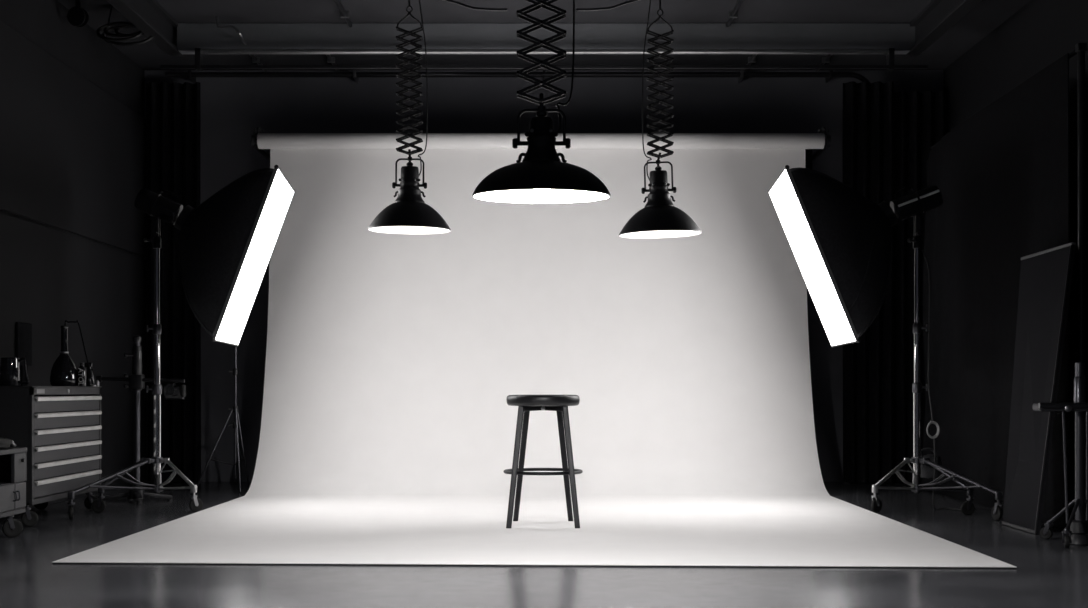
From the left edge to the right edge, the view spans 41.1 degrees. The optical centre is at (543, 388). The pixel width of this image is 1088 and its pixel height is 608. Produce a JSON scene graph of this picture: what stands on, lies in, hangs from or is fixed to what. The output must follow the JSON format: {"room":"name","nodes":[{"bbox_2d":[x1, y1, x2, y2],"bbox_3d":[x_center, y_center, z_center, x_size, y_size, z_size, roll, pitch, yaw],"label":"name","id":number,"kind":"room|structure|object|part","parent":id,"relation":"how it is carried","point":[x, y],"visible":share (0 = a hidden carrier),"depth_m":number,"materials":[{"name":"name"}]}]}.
{"room":"studio","nodes":[
{"label":"studio","id":0,"kind":"room"},
{"bbox_2d":[0,0,143,258],"bbox_3d":[-3.370,-0.940,7.125,0.100,3.420,9.850,0,0,0],"label":"wall","id":1,"kind":"structure","parent":0,"point":[45,23],"depth_m":10.30,"materials":[{"name":"black paint"}]},
{"bbox_2d":[0,21,145,256],"bbox_3d":[-3.305,-1.663,7.165,0.030,1.135,9.730,0,0,0],"label":"wall panel","id":2,"kind":"object","parent":1,"relation":"attached to","point":[73,155],"depth_m":9.99,"materials":[{"name":"black paint"}]},
{"bbox_2d":[0,212,145,508],"bbox_3d":[-3.305,-0.150,7.165,0.030,1.840,9.730,0,0,0],"label":"wall panel","id":3,"kind":"object","parent":1,"relation":"attached to","point":[49,277],"depth_m":10.31,"materials":[{"name":"black paint"}]},
{"bbox_2d":[0,482,1087,607],"bbox_3d":[0.000,0.820,7.175,6.840,0.100,9.950,0,0,0],"label":"floor","id":4,"kind":"structure","parent":0,"point":[1047,574],"depth_m":5.89,"materials":[{"name":"concrete"}]},
{"bbox_2d":[0,447,26,537],"bbox_3d":[-2.943,0.537,7.167,0.515,0.466,0.834,0,0,0],"label":"tool cart","id":5,"kind":"object","parent":4,"relation":"on","point":[13,460],"visible":1,"depth_m":7.48,"materials":[{"name":"black metal"}]},
{"bbox_3d":[-2.712,0.549,7.279,0.014,0.131,0.267,0,0,0],"label":"door","id":6,"kind":"part","parent":5,"relation":"part of","materials":[{"name":"grey metal"}]},
{"bbox_2d":[0,438,15,447],"bbox_3d":[-2.777,0.256,7.276,0.050,0.091,0.515,0,0,5],"label":"clamp","id":7,"kind":"object","parent":5,"relation":"on","point":[4,442],"visible":1,"depth_m":7.40,"materials":[{"name":"metal"}]},
{"bbox_3d":[-2.953,0.405,7.574,0.495,0.150,0.012,0,0,0],"label":"panel","id":8,"kind":"part","parent":5,"relation":"part of","materials":[{"name":"grey metal"}]},
{"bbox_3d":[-2.712,0.549,7.497,0.014,0.131,0.158,0,0,0],"label":"door","id":9,"kind":"part","parent":5,"relation":"part of","materials":[{"name":"grey metal"}]},
{"bbox_2d":[0,386,101,526],"bbox_3d":[-3.050,0.377,8.670,0.460,0.787,1.268,0,0,0],"label":"tool chest","id":10,"kind":"object","parent":4,"relation":"on","point":[60,427],"visible":0.93,"depth_m":8.41,"materials":[{"name":"black metal"}]},
{"bbox_2d":[0,357,28,385],"bbox_3d":[-3.004,-0.098,8.191,0.152,0.162,0.116,0,0,30],"label":"pitcher","id":11,"kind":"object","parent":10,"relation":"on","point":[9,367],"visible":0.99,"depth_m":8.16,"materials":[{"name":"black glass"}]},
{"bbox_3d":[-2.945,-0.103,8.200,0.067,0.152,0.014,0,0,0],"label":"handle","id":12,"kind":"part","parent":11,"relation":"part of","materials":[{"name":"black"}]},
{"bbox_2d":[16,322,31,385],"bbox_3d":[-3.280,-0.217,9.145,0.016,0.400,0.250,0,0,0],"label":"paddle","id":13,"kind":"object","parent":10,"relation":"on","point":[23,330],"visible":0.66,"depth_m":9.12,"materials":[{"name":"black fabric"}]},
{"bbox_3d":[-3.280,-0.087,9.145,0.016,0.140,0.090,0,0,0],"label":"handle","id":14,"kind":"part","parent":13,"relation":"part of","materials":[{"name":"black"}]},
{"bbox_3d":[-3.280,-0.282,9.145,0.016,0.270,0.250,0,0,0],"label":"blade","id":15,"kind":"part","parent":13,"relation":"part of","materials":[{"name":"black"}]},
{"bbox_3d":[-2.838,0.013,8.175,0.003,0.025,0.130,0,0,0],"label":"name plate","id":16,"kind":"part","parent":10,"relation":"part of","materials":[{"name":"grey metal"}]},
{"bbox_2d":[50,326,77,385],"bbox_3d":[-2.970,-0.204,8.980,0.172,0.375,0.172,0,0,0],"label":"flask","id":17,"kind":"object","parent":10,"relation":"on","point":[64,369],"visible":0.88,"depth_m":8.93,"materials":[{"name":"black glass"}]},
{"bbox_3d":[-2.846,0.303,8.670,0.015,0.624,1.260,0,0,0],"label":"frame","id":18,"kind":"part","parent":10,"relation":"part of","materials":[{"name":"grey metal"}]},
{"bbox_3d":[-2.846,0.561,8.670,0.013,0.095,1.184,0,0,0],"label":"drawer","id":19,"kind":"part","parent":10,"relation":"part of","materials":[{"name":"grey metal"}]},
{"bbox_3d":[-2.846,0.465,8.670,0.013,0.090,1.184,0,0,0],"label":"drawer","id":20,"kind":"part","parent":10,"relation":"part of","materials":[{"name":"grey metal"}]},
{"bbox_3d":[-2.846,0.371,8.670,0.013,0.090,1.184,0,0,0],"label":"drawer","id":21,"kind":"part","parent":10,"relation":"part of","materials":[{"name":"grey metal"}]},
{"bbox_3d":[-2.846,0.277,8.670,0.013,0.090,1.184,0,0,0],"label":"drawer","id":22,"kind":"part","parent":10,"relation":"part of","materials":[{"name":"grey metal"}]},
{"bbox_3d":[-2.846,0.182,8.670,0.013,0.090,1.184,0,0,0],"label":"drawer","id":23,"kind":"part","parent":10,"relation":"part of","materials":[{"name":"grey metal"}]},
{"bbox_3d":[-2.846,0.088,8.670,0.013,0.090,1.184,0,0,0],"label":"drawer","id":24,"kind":"part","parent":10,"relation":"part of","materials":[{"name":"grey metal"}]},
{"bbox_3d":[-2.830,0.526,8.668,0.020,0.025,1.165,0,0,0],"label":"handle","id":25,"kind":"part","parent":10,"relation":"part of","materials":[{"name":"metal"}]},
{"bbox_3d":[-2.830,0.432,8.668,0.020,0.025,1.165,0,0,0],"label":"handle","id":26,"kind":"part","parent":10,"relation":"part of","materials":[{"name":"metal"}]},
{"bbox_3d":[-2.830,0.338,8.668,0.020,0.025,1.165,0,0,0],"label":"handle","id":27,"kind":"part","parent":10,"relation":"part of","materials":[{"name":"metal"}]},
{"bbox_3d":[-2.830,0.244,8.668,0.020,0.025,1.165,0,0,0],"label":"handle","id":28,"kind":"part","parent":10,"relation":"part of","materials":[{"name":"metal"}]},
{"bbox_3d":[-2.830,0.150,8.668,0.020,0.025,1.165,0,0,0],"label":"handle","id":29,"kind":"part","parent":10,"relation":"part of","materials":[{"name":"metal"}]},
{"bbox_3d":[-2.830,0.056,8.668,0.020,0.025,1.165,0,0,0],"label":"handle","id":30,"kind":"part","parent":10,"relation":"part of","materials":[{"name":"metal"}]},
{"bbox_2d":[64,320,95,385],"bbox_3d":[-2.909,-0.225,9.072,0.220,0.417,0.032,0,0,5],"label":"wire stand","id":31,"kind":"object","parent":10,"relation":"on","point":[77,321],"visible":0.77,"depth_m":9.08,"materials":[{"name":"black metal"}]},
{"bbox_2d":[77,363,85,385],"bbox_3d":[-2.862,-0.090,8.979,0.052,0.147,0.053,0,0,0],"label":"bottle","id":32,"kind":"object","parent":10,"relation":"on","point":[81,372],"visible":0.98,"depth_m":8.96,"materials":[{"name":"black plastic"}]},
{"bbox_2d":[84,363,94,385],"bbox_3d":[-2.872,-0.092,9.160,0.065,0.150,0.064,0,0,44],"label":"spray bottle","id":33,"kind":"object","parent":10,"relation":"on","point":[88,378],"visible":0.74,"depth_m":9.14,"materials":[{"name":"black plastic"}]},
{"bbox_2d":[67,218,202,519],"bbox_3d":[-2.595,-0.159,8.931,0.887,1.857,0.416,0,0,-44],"label":"stand","id":34,"kind":"object","parent":4,"relation":"on","point":[98,506],"visible":1,"depth_m":9.24,"materials":[{"name":"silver metal"}]},
{"bbox_3d":[-2.631,0.543,9.120,0.373,0.212,0.044,0,0,-43],"label":"leg","id":35,"kind":"part","parent":34,"relation":"part of","materials":[{"name":"grey metal"}]},
{"bbox_3d":[-2.493,-0.383,9.270,0.090,0.065,0.053,0,0,0],"label":"collar knob","id":36,"kind":"part","parent":34,"relation":"part of","materials":[{"name":"grey metal"}]},
{"bbox_3d":[-2.491,0.003,9.270,0.094,0.065,0.061,0,0,0],"label":"collar knob","id":37,"kind":"part","parent":34,"relation":"part of","materials":[{"name":"grey metal"}]},
{"bbox_3d":[-2.474,0.598,9.270,0.034,0.135,0.034,0,0,0],"label":"post","id":38,"kind":"part","parent":34,"relation":"part of","materials":[{"name":"black metal"}]},
{"bbox_2d":[134,188,182,224],"bbox_3d":[-2.462,-1.165,9.270,0.301,0.233,0.152,0,0,0],"label":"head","id":39,"kind":"object","parent":34,"relation":"on","point":[154,204],"visible":0.98,"depth_m":9.21},
{"bbox_3d":[-2.403,-1.226,9.270,0.137,0.094,0.014,0,0,0],"label":"carry handle","id":40,"kind":"part","parent":39,"relation":"part of","materials":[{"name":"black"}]},
{"bbox_2d":[174,165,294,346],"bbox_3d":[-2.004,-0.824,9.288,0.712,1.079,1.096,0,0,-5],"label":"softbox","id":41,"kind":"object","parent":39,"relation":"attached to","point":[228,241],"visible":1,"depth_m":8.88,"materials":[{"name":"black fabric"}]},
{"bbox_2d":[215,170,293,344],"bbox_3d":[-1.843,-0.818,9.300,0.377,1.038,1.058,0,0,-5],"label":"diffuser","id":42,"kind":"object","parent":41,"relation":"attached to","point":[251,211],"depth_m":8.86,"materials":[{"name":"white"}]},
{"bbox_3d":[-2.312,0.543,9.152,0.341,0.212,0.043,0,0,35],"label":"leg","id":43,"kind":"part","parent":34,"relation":"part of","materials":[{"name":"silver metal"}]},
{"bbox_2d":[95,335,184,503],"bbox_3d":[-2.751,0.202,9.914,0.562,1.137,0.326,0,0,24],"label":"stand","id":44,"kind":"object","parent":4,"relation":"on","point":[137,380],"visible":0.93,"depth_m":9.89,"materials":[{"name":"grey metal"}]},
{"bbox_3d":[-2.755,-0.068,9.900,0.600,0.052,0.047,0,0,0],"label":"cross arm","id":45,"kind":"part","parent":44,"relation":"part of","materials":[{"name":"black metal"}]},
{"bbox_2d":[163,383,185,399],"bbox_3d":[-2.517,0.015,9.863,0.137,0.116,0.145,0,0,0],"label":"camera","id":46,"kind":"object","parent":44,"relation":"attached to","point":[171,391],"visible":1,"depth_m":9.87,"materials":[{"name":"black plastic"}]},
{"bbox_2d":[197,346,249,492],"bbox_3d":[-2.425,0.195,10.850,0.395,1.150,0.333,0,0,0],"label":"tripod stand","id":47,"kind":"object","parent":4,"relation":"on","point":[236,423],"visible":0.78,"depth_m":10.84,"materials":[{"name":"grey metal"}]},
{"bbox_3d":[-2.472,0.458,10.850,0.299,0.623,0.024,0,0,0],"label":"leg","id":48,"kind":"part","parent":47,"relation":"part of","materials":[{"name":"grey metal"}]},
{"bbox_3d":[-2.268,0.459,10.762,0.022,0.622,0.168,0,0,-23],"label":"leg","id":49,"kind":"part","parent":47,"relation":"part of","materials":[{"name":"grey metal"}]},
{"bbox_3d":[-2.268,0.459,10.938,0.022,0.622,0.168,0,0,23],"label":"leg","id":50,"kind":"part","parent":47,"relation":"part of","materials":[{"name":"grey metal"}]},
{"bbox_2d":[871,216,1002,520],"bbox_3d":[2.472,-0.168,8.845,0.445,1.876,0.876,0,0,-36],"label":"stand","id":51,"kind":"object","parent":4,"relation":"on","point":[967,508],"visible":1,"depth_m":9.24,"materials":[{"name":"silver metal"}]},
{"bbox_2d":[890,185,942,221],"bbox_3d":[2.381,-1.185,9.270,0.328,0.232,0.152,0,0,0],"label":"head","id":52,"kind":"object","parent":51,"relation":"on","point":[918,202],"visible":1,"depth_m":9.21},
{"bbox_2d":[768,165,897,347],"bbox_3d":[1.859,-0.823,9.300,0.803,1.090,1.135,0,0,0],"label":"softbox","id":53,"kind":"object","parent":52,"relation":"attached to","point":[840,241],"visible":1,"depth_m":8.87,"materials":[{"name":"black fabric"}]},
{"bbox_2d":[769,169,855,345],"bbox_3d":[1.707,-0.813,9.300,0.424,1.042,1.073,0,0,3],"label":"diffuser","id":54,"kind":"object","parent":53,"relation":"attached to","point":[816,211],"depth_m":8.85,"materials":[{"name":"white"}]},
{"bbox_3d":[2.311,-1.245,9.270,0.139,0.089,0.014,0,0,0],"label":"carry handle","id":55,"kind":"part","parent":52,"relation":"part of","materials":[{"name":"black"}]},
{"bbox_3d":[2.385,0.598,9.270,0.034,0.135,0.034,0,0,0],"label":"post","id":56,"kind":"part","parent":51,"relation":"part of","materials":[{"name":"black metal"}]},
{"bbox_3d":[2.402,-0.007,9.270,0.094,0.065,0.061,0,0,0],"label":"collar knob","id":57,"kind":"part","parent":51,"relation":"part of","materials":[{"name":"grey metal"}]},
{"bbox_3d":[2.404,-0.388,9.270,0.090,0.065,0.053,0,0,0],"label":"collar knob","id":58,"kind":"part","parent":51,"relation":"part of","materials":[{"name":"grey metal"}]},
{"bbox_2d":[920,448,942,478],"bbox_3d":[2.490,0.478,9.330,0.150,0.204,0.110,0,0,0],"label":"sandbag","id":59,"kind":"object","parent":51,"relation":"hanging from","point":[927,471],"visible":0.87,"depth_m":9.29,"materials":[{"name":"black fabric"}]},
{"bbox_2d":[922,249,975,509],"bbox_3d":[2.573,-0.056,9.211,0.331,1.671,0.110,0,0,23],"label":"hanging cable","id":60,"kind":"object","parent":51,"relation":"hanging from","point":[932,421],"visible":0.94,"depth_m":9.22,"materials":[{"name":"black plastic"}]},
{"bbox_3d":[2.440,-0.343,9.226,0.075,1.097,0.018,0,0,18],"label":"cord","id":61,"kind":"part","parent":60,"relation":"part of","materials":[{"name":"black plastic"}]},
{"bbox_2d":[931,43,1086,519],"bbox_3d":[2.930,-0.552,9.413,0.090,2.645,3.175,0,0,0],"label":"post","id":62,"kind":"object","parent":4,"relation":"on","point":[1080,48],"visible":0.56,"depth_m":7.86,"materials":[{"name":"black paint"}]},
{"bbox_2d":[1002,242,1075,533],"bbox_3d":[2.703,-0.003,7.939,0.222,1.544,0.565,0,0,0],"label":"board","id":63,"kind":"object","parent":4,"relation":"on","point":[1046,275],"visible":1,"depth_m":7.91,"materials":[{"name":"grey plastic"}]},
{"bbox_2d":[1032,363,1087,547],"bbox_3d":[2.732,0.320,7.210,0.605,0.900,0.469,0,0,0],"label":"stand","id":64,"kind":"object","parent":4,"relation":"on","point":[1078,526],"visible":1,"depth_m":7.18,"materials":[{"name":"grey metal"}]},
{"bbox_3d":[2.616,0.621,7.316,0.026,0.157,0.218,0,0,-22],"label":"leg","id":65,"kind":"part","parent":64,"relation":"part of","materials":[{"name":"grey metal"}]},
{"bbox_3d":[2.730,0.081,7.115,0.600,0.028,0.028,0,0,0],"label":"edge rail","id":66,"kind":"part","parent":64,"relation":"part of","materials":[{"name":"grey metal"}]},
{"bbox_3d":[2.600,0.386,7.230,0.034,0.568,0.014,0,0,0],"label":"brace rod","id":67,"kind":"part","parent":64,"relation":"part of","materials":[{"name":"grey metal"}]},
{"bbox_3d":[2.570,0.094,7.109,0.036,0.035,0.022,0,0,0],"label":"clamp knob","id":68,"kind":"part","parent":64,"relation":"part of","materials":[{"name":"silver metal"}]},
{"bbox_3d":[2.585,0.621,7.101,0.028,0.157,0.219,0,0,35],"label":"leg","id":69,"kind":"part","parent":64,"relation":"part of","materials":[{"name":"grey metal"}]},
{"bbox_3d":[2.710,0.386,7.230,0.013,0.568,0.013,0,0,22],"label":"brace rod","id":70,"kind":"part","parent":64,"relation":"part of","materials":[{"name":"grey metal"}]},
{"bbox_2d":[144,70,943,481],"bbox_3d":[0.000,-0.940,12.100,6.840,3.420,0.100,0,0,0],"label":"wall","id":71,"kind":"structure","parent":0,"point":[231,108],"depth_m":12.05,"materials":[{"name":"black paint"}]},
{"bbox_2d":[251,127,269,160],"bbox_3d":[-2.208,-1.897,11.565,0.100,0.234,0.974,0,0,-2],"label":"bracket","id":72,"kind":"object","parent":71,"relation":"attached to","point":[253,144],"visible":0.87,"depth_m":11.12,"materials":[{"name":"black metal"}]},
{"bbox_3d":[-2.187,-1.975,11.125,0.087,0.078,0.030,0,0,0],"label":"locking knob","id":73,"kind":"part","parent":72,"relation":"part of","materials":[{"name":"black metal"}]},
{"bbox_2d":[52,133,1015,568],"bbox_3d":[-0.024,-0.597,8.694,4.374,2.731,4.982,0,0,0],"label":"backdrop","id":74,"kind":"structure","parent":72,"relation":"hanging from","point":[393,363],"depth_m":11.00,"materials":[{"name":"white paper"}]},
{"bbox_2d":[503,395,582,527],"bbox_3d":[-0.005,0.396,8.140,0.445,0.728,0.459,0,0,0],"label":"bar stool","id":75,"kind":"object","parent":74,"relation":"on","point":[525,403],"visible":1,"depth_m":8.00,"materials":[{"name":"black wood"}]},
{"bbox_3d":[-0.158,0.427,7.976,0.038,0.666,0.157,0,0,34],"label":"leg","id":76,"kind":"part","parent":75,"relation":"part of","materials":[{"name":"black wood"}]},
{"bbox_3d":[-0.128,0.427,8.304,0.038,0.666,0.158,0,0,-35],"label":"leg","id":77,"kind":"part","parent":75,"relation":"part of","materials":[{"name":"black wood"}]},
{"bbox_3d":[-0.005,0.063,8.140,0.412,0.062,0.412,0,0,0],"label":"seat","id":78,"kind":"part","parent":75,"relation":"part of","materials":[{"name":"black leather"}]},
{"bbox_3d":[0.118,0.427,8.304,0.038,0.666,0.158,0,0,35],"label":"leg","id":79,"kind":"part","parent":75,"relation":"part of","materials":[{"name":"black wood"}]},
{"bbox_3d":[0.148,0.427,7.976,0.038,0.666,0.157,0,0,-34],"label":"leg","id":80,"kind":"part","parent":75,"relation":"part of","materials":[{"name":"black wood"}]},
{"bbox_2d":[165,70,869,82],"bbox_3d":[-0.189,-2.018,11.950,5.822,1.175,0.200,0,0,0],"label":"ceiling pipe","id":81,"kind":"object","parent":71,"relation":"attached to","point":[191,75],"visible":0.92,"depth_m":11.86,"materials":[{"name":"black metal"}]},
{"bbox_2d":[146,82,200,481],"bbox_3d":[-3.042,-0.875,11.896,0.456,3.270,0.118,0,0,0],"label":"curtain","id":82,"kind":"object","parent":81,"relation":"hanging from","point":[172,110],"visible":0.79,"depth_m":11.88,"materials":[{"name":"black fabric"}]},
{"bbox_2d":[422,73,739,75],"bbox_3d":[0.290,-2.565,11.819,2.621,0.030,0.055,0,0,0],"label":"wire","id":83,"kind":"object","parent":81,"relation":"attached to","point":[422,73],"visible":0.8,"depth_m":11.80,"materials":[{"name":"grey metal"}]},
{"bbox_2d":[843,81,893,482],"bbox_3d":[2.633,-0.865,11.776,0.406,3.250,0.118,0,0,0],"label":"curtain","id":84,"kind":"object","parent":81,"relation":"hanging from","point":[868,108],"visible":0.77,"depth_m":11.76,"materials":[{"name":"black fabric"}]},
{"bbox_2d":[805,127,830,168],"bbox_3d":[2.165,-1.897,11.564,0.100,0.234,0.974,0,0,2],"label":"bracket","id":85,"kind":"object","parent":71,"relation":"attached to","point":[809,157],"visible":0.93,"depth_m":11.55,"materials":[{"name":"black metal"}]},
{"bbox_3d":[2.178,-1.885,12.044,0.100,0.210,0.012,0,0,0],"label":"wall plate","id":86,"kind":"part","parent":85,"relation":"part of","materials":[{"name":"black metal"}]},
{"bbox_3d":[2.146,-1.975,11.125,0.087,0.078,0.030,0,0,0],"label":"locking knob","id":87,"kind":"part","parent":85,"relation":"part of","materials":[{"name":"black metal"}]},
{"bbox_2d":[57,0,1030,69],"bbox_3d":[0.000,-2.700,7.175,6.840,0.100,9.950,0,0,0],"label":"ceiling","id":88,"kind":"structure","parent":0,"point":[986,16],"depth_m":10.37,"materials":[{"name":"black paint"}]},
{"bbox_2d":[67,0,88,26],"bbox_3d":[-3.180,-2.561,9.900,0.129,0.177,0.072,0,0,11],"label":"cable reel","id":89,"kind":"object","parent":88,"relation":"attached to","point":[77,16],"visible":1,"depth_m":9.88,"materials":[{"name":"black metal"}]},
{"bbox_2d":[96,5,153,45],"bbox_3d":[-2.887,-2.508,10.025,0.388,0.287,0.212,0,0,0],"label":"cable coil","id":90,"kind":"object","parent":88,"relation":"hanging from","point":[116,26],"visible":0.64,"depth_m":9.99,"materials":[{"name":"black"}]},
{"bbox_2d":[106,0,182,55],"bbox_3d":[-2.700,-2.545,6.520,0.100,0.210,8.240,0,0,0],"label":"trim","id":91,"kind":"structure","parent":88,"relation":"attached to","point":[148,16],"depth_m":9.95,"materials":[{"name":"black paint"}]},
{"bbox_2d":[216,16,246,44],"bbox_3d":[-2.240,-2.570,10.396,0.183,0.161,0.227,0,0,0],"label":"pipe","id":92,"kind":"object","parent":88,"relation":"attached to","point":[217,17],"visible":1,"depth_m":10.29,"materials":[{"name":"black metal"}]},
{"bbox_2d":[249,54,265,70],"bbox_3d":[-2.300,-2.629,11.290,0.060,0.042,1.320,0,0,0],"label":"conduit","id":93,"kind":"object","parent":88,"relation":"attached to","point":[255,59],"visible":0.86,"depth_m":11.56,"materials":[{"name":"grey metal"}]},
{"bbox_2d":[326,54,338,70],"bbox_3d":[-1.700,-2.629,11.290,0.060,0.042,1.320,0,0,0],"label":"conduit","id":94,"kind":"object","parent":88,"relation":"attached to","point":[330,59],"visible":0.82,"depth_m":11.56,"materials":[{"name":"grey metal"}]},
{"bbox_2d":[335,0,351,26],"bbox_3d":[-1.400,-2.629,9.945,0.060,0.042,1.090,0,0,0],"label":"conduit","id":95,"kind":"object","parent":88,"relation":"attached to","point":[343,14],"visible":1,"depth_m":10.17,"materials":[{"name":"grey metal"}]},
{"bbox_2d":[368,0,450,233],"bbox_3d":[-0.803,-1.796,8.650,0.495,1.707,0.495,0,0,0],"label":"pendant lamp","id":96,"kind":"object","parent":88,"relation":"hanging from","point":[409,214],"visible":1,"depth_m":8.62,"materials":[{"name":"black metal"}]},
{"bbox_3d":[-0.876,-1.224,8.642,0.063,0.058,0.038,0,0,15],"label":"pivot knob","id":97,"kind":"part","parent":96,"relation":"part of","materials":[{"name":"black metal"}]},
{"bbox_3d":[-0.800,-1.375,8.645,0.040,0.108,0.039,0,0,0],"label":"stem","id":98,"kind":"part","parent":96,"relation":"part of","materials":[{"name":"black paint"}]},
{"bbox_3d":[-0.803,-1.028,8.650,0.495,0.167,0.495,0,0,0],"label":"lamp shade","id":99,"kind":"part","parent":96,"relation":"part of","materials":[{"name":"black metal"}]},
{"bbox_3d":[-0.725,-1.223,8.642,0.063,0.058,0.038,0,0,-15],"label":"pivot knob","id":100,"kind":"part","parent":96,"relation":"part of","materials":[{"name":"black metal"}]},
{"bbox_3d":[-0.742,-1.957,8.676,0.090,1.386,0.047,0,0,0],"label":"power cord","id":101,"kind":"part","parent":96,"relation":"part of","materials":[{"name":"black plastic"}]},
{"bbox_2d":[444,0,506,10],"bbox_3d":[-0.723,-2.011,5.293,1.180,1.281,0.040,0,0,2],"label":"cable","id":102,"kind":"object","parent":88,"relation":"hanging from","point":[451,1],"visible":1,"depth_m":5.26,"materials":[{"name":"grey metal"}]},
{"bbox_2d":[472,0,610,202],"bbox_3d":[-0.009,-1.666,5.200,0.495,1.968,0.495,0,0,0],"label":"pendant lamp","id":103,"kind":"object","parent":88,"relation":"hanging from","point":[541,176],"visible":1,"depth_m":5.17,"materials":[{"name":"black metal"}]},
{"bbox_3d":[-0.083,-0.890,5.189,0.068,0.057,0.038,0,0,14],"label":"pivot knob","id":104,"kind":"part","parent":103,"relation":"part of","materials":[{"name":"black metal"}]},
{"bbox_3d":[-0.009,-1.013,5.191,0.040,0.093,0.039,0,0,0],"label":"stem","id":105,"kind":"part","parent":103,"relation":"part of","materials":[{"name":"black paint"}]},
{"bbox_3d":[-0.009,-0.749,5.200,0.495,0.131,0.495,0,0,0],"label":"lamp shade","id":106,"kind":"part","parent":103,"relation":"part of","materials":[{"name":"black metal"}]},
{"bbox_3d":[-0.009,-0.774,5.198,0.092,0.146,0.092,0,0,0],"label":"bulb","id":107,"kind":"part","parent":103,"relation":"part of","materials":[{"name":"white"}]},
{"bbox_3d":[0.065,-0.890,5.189,0.068,0.057,0.038,0,0,-14],"label":"pivot knob","id":108,"kind":"part","parent":103,"relation":"part of","materials":[{"name":"black metal"}]},
{"bbox_3d":[0.060,-1.780,5.224,0.104,1.741,0.051,0,0,0],"label":"power cord","id":109,"kind":"part","parent":103,"relation":"part of","materials":[{"name":"black plastic"}]},
{"bbox_2d":[160,48,927,70],"bbox_3d":[0.000,-2.375,10.490,5.520,0.150,0.140,0,0,0],"label":"rail","id":110,"kind":"object","parent":88,"relation":"attached to","point":[890,53],"visible":0.96,"depth_m":10.43,"materials":[{"name":"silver metal"}]},
{"bbox_3d":[-2.490,-2.375,10.490,0.040,0.150,0.140,0,0,0],"label":"plate","id":111,"kind":"part","parent":110,"relation":"part of","materials":[{"name":"black metal"}]},
{"bbox_3d":[2.500,-2.375,10.490,0.040,0.150,0.140,0,0,0],"label":"plate","id":112,"kind":"part","parent":110,"relation":"part of","materials":[{"name":"black metal"}]},
{"bbox_2d":[177,23,914,53],"bbox_3d":[0.020,-2.550,10.560,5.360,0.200,0.120,0,0,0],"label":"ceiling beam","id":113,"kind":"structure","parent":88,"relation":"attached to","point":[190,36],"depth_m":10.50,"materials":[{"name":"black metal"}]},
{"bbox_2d":[576,0,638,10],"bbox_3d":[0.705,-2.011,5.293,1.180,1.281,0.040,0,0,-2],"label":"cable","id":114,"kind":"object","parent":88,"relation":"hanging from","point":[630,1],"visible":1,"depth_m":5.26,"materials":[{"name":"grey metal"}]},
{"bbox_2d":[619,0,701,237],"bbox_3d":[0.693,-1.782,8.650,0.495,1.736,0.495,0,0,0],"label":"pendant lamp","id":115,"kind":"object","parent":88,"relation":"hanging from","point":[659,218],"visible":1,"depth_m":8.62,"materials":[{"name":"black metal"}]},
{"bbox_3d":[0.609,-1.192,8.642,0.062,0.059,0.038,0,0,15],"label":"pivot knob","id":116,"kind":"part","parent":115,"relation":"part of","materials":[{"name":"black metal"}]},
{"bbox_3d":[0.632,-1.944,8.676,0.090,1.412,0.047,0,0,0],"label":"power cord","id":117,"kind":"part","parent":115,"relation":"part of","materials":[{"name":"black plastic"}]},
{"bbox_3d":[0.681,-1.353,8.645,0.040,0.115,0.039,0,0,0],"label":"stem","id":118,"kind":"part","parent":115,"relation":"part of","materials":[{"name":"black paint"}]},
{"bbox_3d":[0.693,-1.002,8.650,0.495,0.173,0.495,0,0,0],"label":"lamp shade","id":119,"kind":"part","parent":115,"relation":"part of","materials":[{"name":"black metal"}]},
{"bbox_3d":[0.760,-1.197,8.642,0.064,0.057,0.038,0,0,-14],"label":"pivot knob","id":120,"kind":"part","parent":115,"relation":"part of","materials":[{"name":"black metal"}]},
{"bbox_2d":[726,0,742,26],"bbox_3d":[1.330,-2.629,9.945,0.060,0.042,1.090,0,0,0],"label":"conduit","id":121,"kind":"object","parent":88,"relation":"attached to","point":[733,14],"visible":1,"depth_m":10.17,"materials":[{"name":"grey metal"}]},
{"bbox_2d":[744,54,756,70],"bbox_3d":[1.660,-2.629,11.290,0.060,0.042,1.320,0,0,0],"label":"conduit","id":122,"kind":"object","parent":88,"relation":"attached to","point":[752,59],"visible":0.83,"depth_m":11.56,"materials":[{"name":"grey metal"}]},
{"bbox_2d":[815,54,832,70],"bbox_3d":[2.250,-2.629,11.290,0.060,0.042,1.320,0,0,0],"label":"conduit","id":123,"kind":"object","parent":88,"relation":"attached to","point":[826,59],"visible":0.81,"depth_m":11.56,"materials":[{"name":"grey metal"}]},
{"bbox_2d":[905,0,981,55],"bbox_3d":[2.700,-2.545,6.520,0.100,0.210,8.240,0,0,0],"label":"trim","id":124,"kind":"structure","parent":88,"relation":"attached to","point":[939,16],"depth_m":9.93,"materials":[{"name":"black paint"}]},
{"bbox_2d":[944,0,1087,514],"bbox_3d":[3.370,-0.940,7.125,0.100,3.420,9.850,0,0,0],"label":"wall","id":125,"kind":"structure","parent":0,"point":[1040,33],"depth_m":9.77,"materials":[{"name":"black paint"}]}
]}

